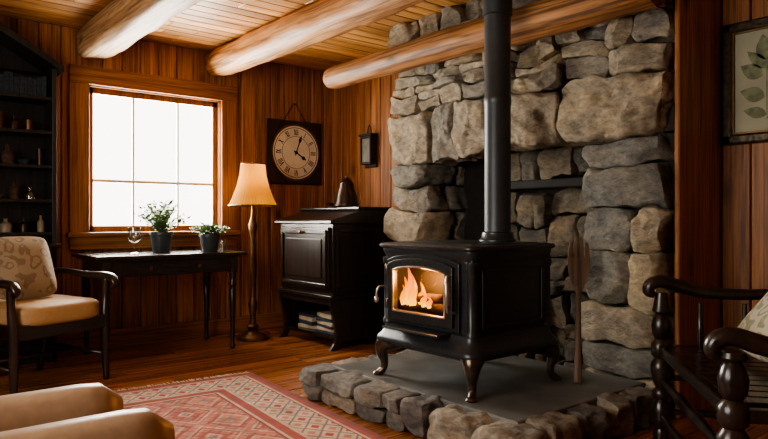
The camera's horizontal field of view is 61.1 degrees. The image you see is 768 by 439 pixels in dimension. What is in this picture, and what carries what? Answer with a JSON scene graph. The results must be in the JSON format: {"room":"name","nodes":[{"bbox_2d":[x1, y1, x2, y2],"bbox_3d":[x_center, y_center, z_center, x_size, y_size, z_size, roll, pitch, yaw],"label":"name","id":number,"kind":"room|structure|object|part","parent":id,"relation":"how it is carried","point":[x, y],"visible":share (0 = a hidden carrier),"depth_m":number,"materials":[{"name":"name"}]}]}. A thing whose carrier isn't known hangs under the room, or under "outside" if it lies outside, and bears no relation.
{"room":"cabin living room","nodes":[
{"label":"cabin living room","id":0,"kind":"room"},
{"bbox_2d":[149,232,173,251],"bbox_3d":[-1.712,0.172,4.999,0.178,0.155,0.178,0,0,-39],"label":"pot","id":1,"kind":"object","parent":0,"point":[160,241],"depth_m":4.94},
{"bbox_2d":[0,15,331,333],"bbox_3d":[-2.359,-0.225,4.999,4.940,2.490,0.140,0,0,-39],"label":"wall","id":2,"kind":"structure","parent":0,"point":[266,90],"depth_m":5.63,"materials":[{"name":"brown wood"}]},
{"bbox_2d":[69,81,88,232],"bbox_3d":[-2.312,-0.472,4.927,0.142,1.365,0.030,0,0,-39],"label":"window frame","id":3,"kind":"structure","parent":2,"relation":"attached to","point":[78,92],"depth_m":4.91,"materials":[{"name":"brown wood"}]},
{"bbox_2d":[69,63,236,231],"bbox_3d":[-1.879,-0.530,5.368,1.370,1.280,0.178,0,0,-39],"label":"window","id":4,"kind":"structure","parent":2,"relation":"in","point":[97,76],"depth_m":5.33,"materials":[{"name":"brown wood"}]},
{"bbox_3d":[-2.289,-0.458,5.056,0.040,1.135,0.040,0,0,-39],"label":"sash","id":5,"kind":"part","parent":4,"relation":"part of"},
{"bbox_3d":[-2.033,-0.468,5.263,0.016,1.055,0.025,0,0,-39],"label":"muntin","id":6,"kind":"part","parent":4,"relation":"part of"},
{"bbox_3d":[-1.891,0.075,5.383,1.070,0.050,0.040,0,0,-39],"label":"sash bottom","id":7,"kind":"part","parent":4,"relation":"part of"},
{"bbox_3d":[-1.890,-0.304,5.381,1.010,0.023,0.029,0,0,-39],"label":"muntin","id":8,"kind":"part","parent":4,"relation":"part of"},
{"bbox_3d":[-1.891,-1.002,5.383,1.070,0.045,0.040,0,0,-39],"label":"sash","id":9,"kind":"part","parent":4,"relation":"part of","materials":[{"name":"brown wood"}]},
{"bbox_3d":[-1.747,-0.468,5.498,0.016,1.055,0.025,0,0,-39],"label":"muntin","id":10,"kind":"part","parent":4,"relation":"part of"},
{"bbox_3d":[-1.494,-0.458,5.710,0.040,1.135,0.040,0,0,-39],"label":"sash","id":11,"kind":"part","parent":4,"relation":"part of","materials":[{"name":"wood"}]},
{"bbox_2d":[65,231,240,237],"bbox_3d":[-1.863,0.117,5.348,1.410,0.037,0.190,0,0,-39],"label":"sill","id":12,"kind":"structure","parent":2,"relation":"attached to","point":[146,233],"depth_m":5.10,"materials":[{"name":"brown wood"}]},
{"bbox_2d":[69,235,236,249],"bbox_3d":[-1.836,0.180,5.315,1.370,0.100,0.035,0,0,-39],"label":"apron","id":13,"kind":"object","parent":2,"relation":"attached to","point":[79,243],"visible":0.71,"depth_m":5.15,"materials":[{"name":"brown wood"}]},
{"bbox_2d":[57,312,283,353],"bbox_3d":[-2.308,0.930,4.936,4.660,0.140,0.022,0,0,-39],"label":"baseboard","id":14,"kind":"structure","parent":2,"relation":"attached to","point":[190,329],"depth_m":5.35,"materials":[{"name":"brown wood"}]},
{"bbox_2d":[221,101,236,230],"bbox_3d":[-1.363,-0.472,5.707,0.142,1.365,0.030,0,0,-39],"label":"window frame","id":15,"kind":"structure","parent":2,"relation":"attached to","point":[228,109],"depth_m":5.69,"materials":[{"name":"brown wood"}]},
{"bbox_2d":[267,102,321,185],"bbox_3d":[-0.836,-0.722,6.130,0.600,0.783,0.044,0,0,-39],"label":"wall clock","id":16,"kind":"object","parent":2,"relation":"attached to","point":[294,148],"visible":0.99,"depth_m":6.11,"materials":[{"name":"brown wood"}]},
{"bbox_2d":[199,234,219,251],"bbox_3d":[-1.369,0.181,5.101,0.164,0.135,0.164,0,0,-39],"label":"pot","id":17,"kind":"object","parent":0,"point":[209,242],"depth_m":5.04,"materials":[{"name":"ceramic"}]},
{"bbox_2d":[0,0,472,71],"bbox_3d":[-0.296,-1.500,2.487,4.940,0.100,6.640,0,0,-39],"label":"ceiling","id":18,"kind":"structure","parent":0,"point":[207,25],"depth_m":4.74,"materials":[{"name":"brown wood"}]},
{"bbox_2d":[77,0,202,58],"bbox_3d":[-0.235,-1.335,2.538,0.268,0.269,6.340,0,0,-39],"label":"ceiling beam","id":19,"kind":"structure","parent":18,"relation":"attached to","point":[120,23],"depth_m":4.22,"materials":[{"name":"wood"}]},
{"bbox_2d":[205,0,425,76],"bbox_3d":[0.560,-1.346,3.191,0.282,0.273,6.340,0,0,-39],"label":"ceiling beam","id":20,"kind":"structure","parent":18,"relation":"attached to","point":[319,21],"depth_m":4.45,"materials":[{"name":"wood"}]},
{"bbox_2d":[0,327,767,438],"bbox_3d":[-0.296,1.050,2.487,4.940,0.100,6.640,0,0,-39],"label":"floor","id":21,"kind":"structure","parent":0,"point":[278,360],"depth_m":4.45,"materials":[{"name":"brown wood"}]},
{"bbox_2d":[0,22,63,366],"bbox_3d":[-2.709,-0.179,4.417,0.920,2.359,0.310,0,0,-39],"label":"bookshelf","id":22,"kind":"object","parent":21,"relation":"on","point":[18,55],"visible":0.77,"depth_m":4.62,"materials":[{"name":"wood"}]},
{"bbox_3d":[-2.474,0.565,4.441,0.265,0.570,0.012,0,0,-39],"label":"door panel","id":23,"kind":"part","parent":22,"relation":"part of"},
{"bbox_3d":[-2.801,-0.035,4.528,0.800,2.070,0.018,0,0,-39],"label":"panel","id":24,"kind":"part","parent":22,"relation":"part of","materials":[{"name":"wood"}]},
{"bbox_2d":[0,111,44,231],"bbox_3d":[-2.709,-0.346,4.399,0.748,0.868,0.157,0,0,-39],"label":"glassware","id":25,"kind":"object","parent":22,"relation":"on","point":[7,156],"visible":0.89,"depth_m":4.51,"materials":[{"name":"brown glass"}]},
{"bbox_2d":[0,71,45,96],"bbox_3d":[-2.713,-0.946,4.423,0.722,0.168,0.160,0,0,-39],"label":"books","id":26,"kind":"object","parent":22,"relation":"on","point":[9,83],"visible":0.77,"depth_m":4.50,"materials":[{"name":"paper"}]},
{"bbox_2d":[0,74,3,91],"bbox_3d":[-2.646,-0.926,4.478,0.019,0.128,0.160,0,0,-39],"label":"book","id":27,"kind":"object","parent":26,"relation":"on","point":[1,75],"depth_m":4.42,"materials":[{"name":"paper"}]},
{"bbox_2d":[1,71,8,92],"bbox_3d":[-2.626,-0.938,4.495,0.029,0.152,0.160,0,0,-39],"label":"book","id":28,"kind":"object","parent":26,"relation":"on","point":[5,74],"depth_m":4.43,"materials":[{"name":"paper"}]},
{"bbox_2d":[9,71,12,92],"bbox_3d":[-2.604,-0.939,4.513,0.024,0.154,0.160,0,0,-39],"label":"book","id":29,"kind":"object","parent":26,"relation":"on","point":[10,72],"depth_m":4.45,"materials":[{"name":"paper"}]},
{"bbox_2d":[13,76,18,93],"bbox_3d":[-2.580,-0.923,4.532,0.034,0.122,0.160,0,0,-39],"label":"book","id":30,"kind":"object","parent":26,"relation":"on","point":[15,79],"depth_m":4.47,"materials":[{"name":"paper"}]},
{"bbox_2d":[18,76,23,93],"bbox_3d":[-2.554,-0.928,4.554,0.030,0.131,0.160,0,0,-39],"label":"book","id":31,"kind":"object","parent":26,"relation":"on","point":[20,78],"depth_m":4.49,"materials":[{"name":"paper"}]},
{"bbox_2d":[24,77,27,94],"bbox_3d":[-2.534,-0.925,4.571,0.019,0.127,0.160,0,0,-39],"label":"book","id":32,"kind":"object","parent":26,"relation":"on","point":[25,78],"depth_m":4.51,"materials":[{"name":"paper"}]},
{"bbox_2d":[27,77,31,94],"bbox_3d":[-2.515,-0.926,4.586,0.026,0.129,0.160,0,0,-39],"label":"book","id":33,"kind":"object","parent":26,"relation":"on","point":[29,79],"depth_m":4.52,"materials":[{"name":"paper"}]},
{"bbox_2d":[32,79,35,95],"bbox_3d":[-2.494,-0.923,4.603,0.023,0.122,0.160,0,0,-39],"label":"book","id":34,"kind":"object","parent":26,"relation":"on","point":[33,80],"depth_m":4.54,"materials":[{"name":"paper"}]},
{"bbox_2d":[34,77,40,95],"bbox_3d":[-2.473,-0.931,4.621,0.030,0.139,0.160,0,0,-39],"label":"book","id":35,"kind":"object","parent":26,"relation":"on","point":[37,80],"depth_m":4.55,"materials":[{"name":"paper"}]},
{"bbox_2d":[41,76,45,96],"bbox_3d":[-2.447,-0.937,4.642,0.033,0.150,0.160,0,0,-39],"label":"book","id":36,"kind":"object","parent":26,"relation":"on","point":[43,78],"depth_m":4.58,"materials":[{"name":"paper"}]},
{"bbox_2d":[0,92,51,104],"bbox_3d":[-2.722,-0.850,4.433,0.800,0.024,0.250,0,0,-39],"label":"shelf","id":37,"kind":"object","parent":22,"relation":"attached to","point":[6,98],"depth_m":4.57,"materials":[{"name":"wood"}]},
{"bbox_2d":[0,127,51,137],"bbox_3d":[-2.722,-0.610,4.433,0.800,0.024,0.250,0,0,-39],"label":"shelf","id":38,"kind":"object","parent":22,"relation":"attached to","point":[4,132],"depth_m":4.57,"materials":[{"name":"wood"}]},
{"bbox_2d":[0,163,51,170],"bbox_3d":[-2.722,-0.370,4.433,0.800,0.024,0.250,0,0,-39],"label":"shelf","id":39,"kind":"object","parent":22,"relation":"attached to","point":[3,166],"depth_m":4.56,"materials":[{"name":"wood"}]},
{"bbox_2d":[0,198,51,202],"bbox_3d":[-2.722,-0.130,4.433,0.800,0.024,0.250,0,0,-39],"label":"shelf","id":40,"kind":"object","parent":22,"relation":"attached to","point":[2,200],"depth_m":4.51,"materials":[{"name":"wood"}]},
{"bbox_2d":[0,232,51,235],"bbox_3d":[-2.722,0.100,4.433,0.800,0.024,0.250,0,0,-39],"label":"shelf","id":41,"kind":"object","parent":22,"relation":"attached to","point":[1,233],"depth_m":4.48,"materials":[{"name":"wood"}]},
{"bbox_3d":[-2.482,0.565,4.452,0.385,0.710,0.025,0,0,-39],"label":"door","id":42,"kind":"part","parent":22,"relation":"part of","materials":[{"name":"wood"}]},
{"bbox_3d":[-2.709,-1.200,4.417,0.920,0.317,0.310,0,0,-39],"label":"gable crown","id":43,"kind":"part","parent":22,"relation":"part of","materials":[{"name":"wood"}]},
{"bbox_2d":[0,267,118,393],"bbox_3d":[-2.150,0.568,3.973,0.760,0.870,0.706,0,0,30],"label":"wooden armchair","id":44,"kind":"object","parent":21,"relation":"on","point":[46,317],"visible":0.74,"depth_m":3.81,"materials":[{"name":"brown wood"}]},
{"bbox_3d":[-2.270,0.630,3.728,0.540,0.080,0.035,0,0,30],"label":"rail","id":45,"kind":"part","parent":44,"relation":"part of","materials":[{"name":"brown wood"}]},
{"bbox_3d":[-2.262,0.375,3.683,0.667,0.116,0.077,0,0,33],"label":"arm","id":46,"kind":"part","parent":44,"relation":"part of","materials":[{"name":"brown wood"}]},
{"bbox_3d":[-2.042,0.681,3.573,0.060,0.635,0.068,0,0,30],"label":"leg","id":47,"kind":"part","parent":44,"relation":"part of","materials":[{"name":"brown wood"}]},
{"bbox_2d":[0,236,56,299],"bbox_3d":[-2.192,0.290,3.945,0.210,0.372,0.380,0,0,32],"label":"throw pillow","id":48,"kind":"object","parent":44,"relation":"on","point":[26,261],"visible":0.89,"depth_m":3.91,"materials":[{"name":"fabric"}]},
{"bbox_3d":[-2.270,0.579,4.350,0.145,0.849,0.055,0,0,30],"label":"leg","id":49,"kind":"part","parent":44,"relation":"part of","materials":[{"name":"brown wood"}]},
{"bbox_2d":[0,294,98,325],"bbox_3d":[-2.110,0.550,3.950,0.580,0.143,0.560,0,0,30],"label":"seat cushion","id":50,"kind":"object","parent":44,"relation":"on","point":[55,309],"depth_m":3.79,"materials":[{"name":"beige fabric"}]},
{"bbox_3d":[-1.890,0.632,3.825,0.035,0.085,0.570,0,0,30],"label":"rail","id":51,"kind":"part","parent":44,"relation":"part of","materials":[{"name":"brown wood"}]},
{"bbox_3d":[-1.958,0.375,4.218,0.667,0.116,0.077,0,0,27],"label":"arm","id":52,"kind":"part","parent":44,"relation":"part of","materials":[{"name":"brown wood"}]},
{"bbox_3d":[-1.751,0.681,4.085,0.060,0.635,0.068,0,0,30],"label":"leg","id":53,"kind":"part","parent":44,"relation":"part of","materials":[{"name":"brown wood"}]},
{"bbox_2d":[71,249,246,362],"bbox_3d":[-1.690,0.625,4.933,1.120,0.750,0.610,0,0,-39],"label":"side table","id":54,"kind":"object","parent":21,"relation":"on","point":[145,263],"visible":0.72,"depth_m":4.78,"materials":[{"name":"brown wood"}]},
{"bbox_3d":[-2.206,0.700,4.820,0.060,0.600,0.060,0,0,-39],"label":"leg","id":55,"kind":"part","parent":54,"relation":"part of","materials":[{"name":"brown wood"}]},
{"bbox_2d":[133,199,190,251],"bbox_3d":[-1.708,0.046,4.978,0.345,0.406,0.423,0,0,27],"label":"potted herb","id":56,"kind":"object","parent":54,"relation":"on","point":[161,240],"visible":1,"depth_m":4.95,"materials":[{"name":"plant"}]},
{"bbox_3d":[-1.523,0.343,4.730,0.720,0.085,0.013,0,0,-39],"label":"drawer","id":57,"kind":"part","parent":54,"relation":"part of","materials":[{"name":"brown wood"}]},
{"bbox_3d":[-1.480,0.700,5.417,0.060,0.600,0.060,0,0,-39],"label":"leg","id":58,"kind":"part","parent":54,"relation":"part of","materials":[{"name":"brown wood"}]},
{"bbox_2d":[189,222,229,251],"bbox_3d":[-1.359,0.133,5.095,0.308,0.232,0.330,0,0,-39],"label":"potted fern","id":59,"kind":"object","parent":54,"relation":"on","point":[209,235],"visible":1,"depth_m":5.05,"materials":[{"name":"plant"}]},
{"bbox_2d":[220,244,225,250],"bbox_3d":[-1.291,0.204,5.203,0.064,0.090,0.064,0,0,-39],"label":"glass tumbler","id":60,"kind":"object","parent":54,"relation":"on","point":[222,246],"visible":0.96,"depth_m":5.19,"materials":[{"name":"clear glass"}]},
{"bbox_3d":[-1.175,0.700,5.046,0.060,0.600,0.060,0,0,-39],"label":"leg","id":61,"kind":"part","parent":54,"relation":"part of","materials":[{"name":"brown wood"}]},
{"bbox_2d":[114,371,386,438],"bbox_3d":[-0.795,0.993,2.699,1.606,0.011,2.710,0,0,-34],"label":"area rug","id":62,"kind":"object","parent":21,"relation":"on","point":[248,405],"visible":0.62,"depth_m":3.38,"materials":[{"name":"fabric"}]},
{"bbox_2d":[0,383,174,438],"bbox_3d":[-1.059,0.600,1.550,0.969,0.773,0.580,0,0,-39],"label":"sofa","id":63,"kind":"object","parent":62,"relation":"on","point":[91,410],"visible":1,"depth_m":1.76,"materials":[{"name":"brown leather"}]},
{"bbox_3d":[-1.139,0.720,1.749,0.840,0.450,0.170,0,0,-39],"label":"arm","id":64,"kind":"part","parent":63,"relation":"part of","materials":[{"name":"beige leather"}]},
{"bbox_3d":[-0.879,0.705,1.433,0.840,0.450,0.170,0,0,-39],"label":"arm","id":65,"kind":"part","parent":63,"relation":"part of","materials":[{"name":"beige leather"}]},
{"bbox_2d":[228,161,277,341],"bbox_3d":[-1.095,0.258,5.429,0.406,1.485,0.406,0,0,-39],"label":"floor lamp","id":66,"kind":"object","parent":21,"relation":"on","point":[252,190],"visible":1,"depth_m":5.35,"materials":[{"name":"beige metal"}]},
{"bbox_3d":[-1.095,0.333,5.429,0.080,1.085,0.080,0,0,-39],"label":"stem","id":67,"kind":"part","parent":66,"relation":"part of","materials":[{"name":"gold metal"}]},
{"bbox_3d":[-1.095,-0.289,5.429,0.400,0.348,0.400,0,0,-39],"label":"lamp shade","id":68,"kind":"part","parent":66,"relation":"part of","materials":[{"name":"orange"}]},
{"bbox_3d":[-1.095,-0.117,5.429,0.406,0.012,0.406,0,0,-39],"label":"shade trim","id":69,"kind":"part","parent":66,"relation":"part of","materials":[{"name":"fabric"}]},
{"bbox_2d":[274,207,395,350],"bbox_3d":[-0.366,0.450,5.465,0.828,1.100,0.870,0,0,-39],"label":"base cabinet","id":70,"kind":"object","parent":21,"relation":"on","point":[332,257],"visible":0.84,"depth_m":5.13,"materials":[{"name":"brown wood"}]},
{"bbox_3d":[-0.856,0.305,5.473,0.016,0.380,0.035,0,0,-39],"label":"frame","id":71,"kind":"part","parent":70,"relation":"part of","materials":[{"name":"brown wood"}]},
{"bbox_3d":[-0.592,0.805,5.771,0.788,0.390,0.030,0,0,-39],"label":"leg","id":72,"kind":"part","parent":70,"relation":"part of","materials":[{"name":"brown wood"}]},
{"bbox_3d":[-0.652,0.305,5.229,0.010,0.310,0.530,0,0,-39],"label":"panel","id":73,"kind":"part","parent":70,"relation":"part of","materials":[{"name":"brown wood"}]},
{"bbox_3d":[-0.655,0.512,5.227,0.016,0.035,0.670,0,0,-39],"label":"frame","id":74,"kind":"part","parent":70,"relation":"part of","materials":[{"name":"brown wood"}]},
{"bbox_3d":[-0.655,0.098,5.227,0.016,0.035,0.670,0,0,-39],"label":"frame","id":75,"kind":"part","parent":70,"relation":"part of","materials":[{"name":"brown wood"}]},
{"bbox_2d":[298,310,319,328],"bbox_3d":[-0.593,0.844,5.479,0.194,0.119,0.243,0,0,-39],"label":"book stack","id":76,"kind":"object","parent":70,"relation":"on","point":[307,319],"visible":0.62,"depth_m":5.42,"materials":[{"name":"paper"}]},
{"bbox_2d":[298,323,316,328],"bbox_3d":[-0.593,0.890,5.479,0.220,0.028,0.160,0,0,41],"label":"book","id":77,"kind":"object","parent":76,"relation":"on","point":[306,325],"depth_m":5.40,"materials":[{"name":"paper"}]},
{"bbox_2d":[299,315,316,321],"bbox_3d":[-0.593,0.826,5.479,0.160,0.034,0.220,0,0,-37],"label":"book","id":78,"kind":"object","parent":76,"relation":"on","point":[302,318],"depth_m":5.40,"materials":[{"name":"paper"}]},
{"bbox_2d":[299,319,316,325],"bbox_3d":[-0.593,0.859,5.479,0.160,0.033,0.220,0,0,-34],"label":"book","id":79,"kind":"object","parent":76,"relation":"on","point":[303,322],"depth_m":5.40,"materials":[{"name":"paper"}]},
{"bbox_2d":[299,310,319,317],"bbox_3d":[-0.593,0.797,5.479,0.160,0.024,0.220,0,0,-40],"label":"book","id":80,"kind":"object","parent":76,"relation":"on","point":[306,314],"depth_m":5.44,"materials":[{"name":"paper"}]},
{"bbox_2d":[286,324,334,339],"bbox_3d":[-0.328,0.917,5.496,0.710,0.025,0.740,0,0,-39],"label":"shelf","id":81,"kind":"object","parent":70,"relation":"attached to","point":[288,326],"depth_m":5.33,"materials":[{"name":"brown wood"}]},
{"bbox_2d":[315,311,334,334],"bbox_3d":[-0.420,0.826,5.207,0.170,0.156,0.256,0,0,-39],"label":"book stack","id":82,"kind":"object","parent":70,"relation":"on","point":[324,318],"visible":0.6,"depth_m":5.17,"materials":[{"name":"paper"}]},
{"bbox_2d":[317,311,331,319],"bbox_3d":[-0.420,0.765,5.207,0.141,0.034,0.240,0,0,-32],"label":"book","id":83,"kind":"object","parent":82,"relation":"on","point":[322,315],"depth_m":5.19,"materials":[{"name":"paper"}]},
{"bbox_2d":[316,316,332,322],"bbox_3d":[-0.420,0.797,5.207,0.131,0.031,0.240,0,0,-44],"label":"book","id":84,"kind":"object","parent":82,"relation":"on","point":[320,319],"depth_m":5.17,"materials":[{"name":"paper"}]},
{"bbox_2d":[315,329,334,334],"bbox_3d":[-0.420,0.894,5.207,0.144,0.021,0.240,0,0,-43],"label":"book","id":85,"kind":"object","parent":82,"relation":"on","point":[327,331],"depth_m":5.14,"materials":[{"name":"paper"}]},
{"bbox_2d":[317,320,333,326],"bbox_3d":[-0.420,0.826,5.207,0.137,0.026,0.240,0,0,-34],"label":"book","id":86,"kind":"object","parent":82,"relation":"on","point":[320,323],"depth_m":5.16,"materials":[{"name":"paper"}]},
{"bbox_2d":[317,323,333,329],"bbox_3d":[-0.420,0.850,5.207,0.139,0.022,0.240,0,0,-32],"label":"book","id":87,"kind":"object","parent":82,"relation":"on","point":[320,326],"depth_m":5.15,"materials":[{"name":"paper"}]},
{"bbox_2d":[316,326,334,332],"bbox_3d":[-0.420,0.872,5.207,0.138,0.022,0.240,0,0,-41],"label":"book","id":88,"kind":"object","parent":82,"relation":"on","point":[322,329],"depth_m":5.15,"materials":[{"name":"paper"}]},
{"bbox_3d":[-0.453,0.305,4.982,0.016,0.380,0.035,0,0,-39],"label":"frame","id":89,"kind":"part","parent":70,"relation":"part of","materials":[{"name":"brown wood"}]},
{"bbox_3d":[-0.351,0.598,5.477,0.790,0.035,0.810,0,0,-39],"label":"waist moulding","id":90,"kind":"part","parent":70,"relation":"part of","materials":[{"name":"brown wood"}]},
{"bbox_3d":[-0.357,-0.025,5.472,0.805,0.120,0.850,0,0,-39],"label":"sloped lid","id":91,"kind":"part","parent":70,"relation":"part of","materials":[{"name":"brown wood"}]},
{"bbox_3d":[-0.348,0.310,4.968,0.030,0.420,0.014,0,0,-39],"label":"frame","id":92,"kind":"part","parent":70,"relation":"part of","materials":[{"name":"brown wood"}]},
{"bbox_3d":[-0.258,-0.090,5.553,0.550,0.020,0.870,0,0,-39],"label":"lid rail","id":93,"kind":"part","parent":70,"relation":"part of","materials":[{"name":"brown wood"}]},
{"bbox_2d":[334,175,359,206],"bbox_3d":[-0.305,-0.232,5.327,0.216,0.262,0.216,0,0,-39],"label":"bell","id":94,"kind":"object","parent":70,"relation":"on","point":[346,196],"visible":0.96,"depth_m":5.26,"materials":[{"name":"metal"}]},
{"bbox_3d":[-0.109,0.805,5.184,0.788,0.390,0.030,0,0,-39],"label":"leg","id":95,"kind":"part","parent":70,"relation":"part of","materials":[{"name":"brown wood"}]},
{"bbox_3d":[-0.097,0.535,5.175,0.680,0.030,0.014,0,0,-39],"label":"frame","id":96,"kind":"part","parent":70,"relation":"part of","materials":[{"name":"brown wood"}]},
{"bbox_3d":[-0.097,0.085,5.175,0.680,0.030,0.014,0,0,-39],"label":"frame","id":97,"kind":"part","parent":70,"relation":"part of","materials":[{"name":"brown wood"}]},
{"bbox_2d":[299,349,654,438],"bbox_3d":[0.444,0.914,3.443,1.252,0.201,1.608,0,0,-39],"label":"raised hearth","id":98,"kind":"object","parent":21,"relation":"on","point":[424,395],"visible":0.91,"depth_m":3.13,"materials":[{"name":"stone"}]},
{"bbox_2d":[373,0,562,402],"bbox_3d":[0.417,-0.304,3.416,0.740,2.290,0.738,0,0,-39],"label":"wood stove","id":99,"kind":"object","parent":98,"relation":"on","point":[472,303],"visible":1,"depth_m":3.28,"materials":[{"name":"metal"}]},
{"bbox_3d":[-0.015,0.390,3.469,0.069,0.083,0.020,0,0,-5],"label":"damper rod","id":100,"kind":"part","parent":99,"relation":"part of","materials":[{"name":"metal"}]},
{"bbox_3d":[0.033,0.704,3.490,0.160,0.275,0.121,0,0,10],"label":"leg","id":101,"kind":"part","parent":99,"relation":"part of","materials":[{"name":"metal"}]},
{"bbox_3d":[0.179,0.355,3.247,0.026,0.320,0.470,0,0,-39],"label":"door frame","id":102,"kind":"part","parent":99,"relation":"part of","materials":[{"name":"metal"}]},
{"bbox_3d":[0.432,0.180,3.428,0.620,0.060,0.670,0,0,-39],"label":"moulding","id":103,"kind":"part","parent":99,"relation":"part of","materials":[{"name":"metal"}]},
{"bbox_3d":[0.432,0.137,3.428,0.660,0.029,0.710,0,0,-39],"label":"plate","id":104,"kind":"part","parent":99,"relation":"part of","materials":[{"name":"metal"}]},
{"bbox_3d":[0.432,0.599,3.428,0.684,0.118,0.734,0,0,-39],"label":"moulding","id":105,"kind":"part","parent":99,"relation":"part of","materials":[{"name":"metal"}]},
{"bbox_3d":[0.415,0.704,3.025,0.121,0.275,0.160,0,0,1],"label":"leg","id":106,"kind":"part","parent":99,"relation":"part of","materials":[{"name":"metal"}]},
{"bbox_3d":[0.463,0.375,3.040,0.015,0.280,0.010,0,0,-39],"label":"panel","id":107,"kind":"part","parent":99,"relation":"part of","materials":[{"name":"metal"}]},
{"bbox_3d":[0.635,0.242,3.181,0.460,0.015,0.010,0,0,-39],"label":"panel","id":108,"kind":"part","parent":99,"relation":"part of","materials":[{"name":"metal"}]},
{"bbox_3d":[0.635,0.507,3.181,0.460,0.015,0.010,0,0,-39],"label":"panel","id":109,"kind":"part","parent":99,"relation":"part of","materials":[{"name":"metal"}]},
{"bbox_3d":[0.807,0.375,3.322,0.015,0.280,0.010,0,0,-39],"label":"panel","id":110,"kind":"part","parent":99,"relation":"part of","materials":[{"name":"metal"}]},
{"bbox_3d":[0.831,0.704,3.367,0.160,0.275,0.121,0,0,10],"label":"leg","id":111,"kind":"part","parent":99,"relation":"part of","materials":[{"name":"metal"}]},
{"bbox_2d":[567,237,589,383],"bbox_3d":[0.998,0.460,3.386,0.112,0.736,0.251,0,0,29],"label":"wooden paddle","id":112,"kind":"object","parent":98,"relation":"on","point":[578,268],"visible":1,"depth_m":3.42,"materials":[{"name":"brown wood"}]},
{"bbox_3d":[0.998,0.585,3.343,0.044,0.500,0.026,4,-17,7],"label":"handle","id":113,"kind":"part","parent":112,"relation":"part of","materials":[{"name":"brown wood"}]},
{"bbox_3d":[1.026,0.294,3.429,0.116,0.190,0.014,4,-17,7],"label":"blade","id":114,"kind":"part","parent":112,"relation":"part of","materials":[{"name":"brown wood"}]},
{"bbox_2d":[383,0,719,418],"bbox_3d":[0.901,-0.231,4.247,0.595,2.507,2.275,0,0,-39],"label":"stone fireplace","id":115,"kind":"object","parent":21,"relation":"on","point":[615,124],"visible":0.67,"depth_m":3.56,"materials":[{"name":"stone"}]},
{"bbox_3d":[0.742,0.280,4.737,0.040,1.440,0.400,0,0,-39],"label":"fireback plate","id":116,"kind":"part","parent":115,"relation":"part of","materials":[{"name":"metal"}]},
{"bbox_2d":[323,0,664,88],"bbox_3d":[0.441,-1.131,4.193,0.215,0.222,2.740,0,0,-39],"label":"log","id":117,"kind":"object","parent":115,"relation":"attached to","point":[540,19],"visible":0.91,"depth_m":3.93,"materials":[{"name":"brown wood"}]},
{"bbox_2d":[511,177,582,190],"bbox_3d":[1.112,-0.228,4.200,0.250,0.055,0.900,0,0,-39],"label":"shelf","id":118,"kind":"object","parent":115,"relation":"attached to","point":[524,183],"depth_m":4.16,"materials":[{"name":"metal"}]},
{"bbox_2d":[642,275,767,438],"bbox_3d":[1.433,0.439,2.337,0.780,1.128,1.086,0,0,12],"label":"armchair","id":119,"kind":"object","parent":21,"relation":"on","point":[732,381],"visible":0.97,"depth_m":2.42,"materials":[{"name":"brown wood"}]},
{"bbox_3d":[1.231,0.662,2.885,0.091,0.675,0.091,0,0,12],"label":"post","id":120,"kind":"part","parent":119,"relation":"part of","materials":[{"name":"brown wood"}]},
{"bbox_3d":[1.130,0.573,2.401,0.040,0.045,0.990,0,0,12],"label":"seat rail","id":121,"kind":"part","parent":119,"relation":"part of","materials":[{"name":"brown wood"}]},
{"bbox_3d":[1.486,0.575,2.832,0.520,0.040,0.040,0,0,12],"label":"seat rail","id":122,"kind":"part","parent":119,"relation":"part of","materials":[{"name":"brown wood"}]},
{"bbox_3d":[1.459,0.299,2.837,0.625,0.105,0.090,0,0,13],"label":"arm","id":123,"kind":"part","parent":119,"relation":"part of","materials":[{"name":"brown wood"}]},
{"bbox_3d":[1.029,0.695,1.916,0.091,0.610,0.091,0,0,12],"label":"post","id":124,"kind":"part","parent":119,"relation":"part of","materials":[{"name":"brown wood"}]},
{"bbox_3d":[1.257,0.369,1.869,0.625,0.105,0.090,0,0,10],"label":"arm","id":125,"kind":"part","parent":119,"relation":"part of","materials":[{"name":"brown wood"}]},
{"bbox_2d":[738,292,767,361],"bbox_3d":[1.510,0.385,2.497,0.223,0.274,0.420,0,0,12],"label":"floral cushion","id":126,"kind":"object","parent":119,"relation":"on","point":[756,320],"visible":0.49,"depth_m":2.49,"materials":[{"name":"fabric"}]},
{"bbox_3d":[1.284,0.575,1.863,0.520,0.040,0.040,0,0,12],"label":"seat rail","id":127,"kind":"part","parent":119,"relation":"part of","materials":[{"name":"brown wood"}]},
{"bbox_2d":[332,0,767,346],"bbox_3d":[1.565,-0.225,4.003,0.140,2.490,6.620,0,0,-39],"label":"wall","id":128,"kind":"structure","parent":0,"point":[743,167],"depth_m":3.54,"materials":[{"name":"brown wood"}]},
{"bbox_2d":[358,125,377,167],"bbox_3d":[-0.144,-0.665,5.899,0.090,0.390,0.180,0,0,-39],"label":"wall lantern","id":129,"kind":"object","parent":128,"relation":"attached to","point":[368,141],"visible":1,"depth_m":5.86,"materials":[{"name":"black metal"}]},
{"bbox_3d":[-0.144,-0.627,5.899,0.050,0.211,0.116,0,0,-39],"label":"lantern glass","id":130,"kind":"part","parent":129,"relation":"part of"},
{"bbox_2d":[722,16,767,145],"bbox_3d":[2.010,-0.725,3.320,0.035,0.650,0.540,0,0,-39],"label":"framed botanical print","id":131,"kind":"object","parent":128,"relation":"attached to","point":[744,43],"visible":1,"depth_m":3.44,"materials":[{"name":"dark wood"},{"name":"paper"},{"name":"leaf ink"}]},
{"bbox_3d":[1.856,-0.725,3.508,0.035,0.650,0.055,0,0,-39],"label":"frame","id":132,"kind":"part","parent":131,"relation":"part of","materials":[{"name":"wood"}]},
{"bbox_3d":[2.010,-1.022,3.320,0.035,0.055,0.540,0,0,-39],"label":"frame","id":133,"kind":"part","parent":131,"relation":"part of","materials":[{"name":"wood"}]},
{"bbox_3d":[2.010,-0.427,3.320,0.035,0.055,0.540,0,0,-39],"label":"frame","id":134,"kind":"part","parent":131,"relation":"part of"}
]}

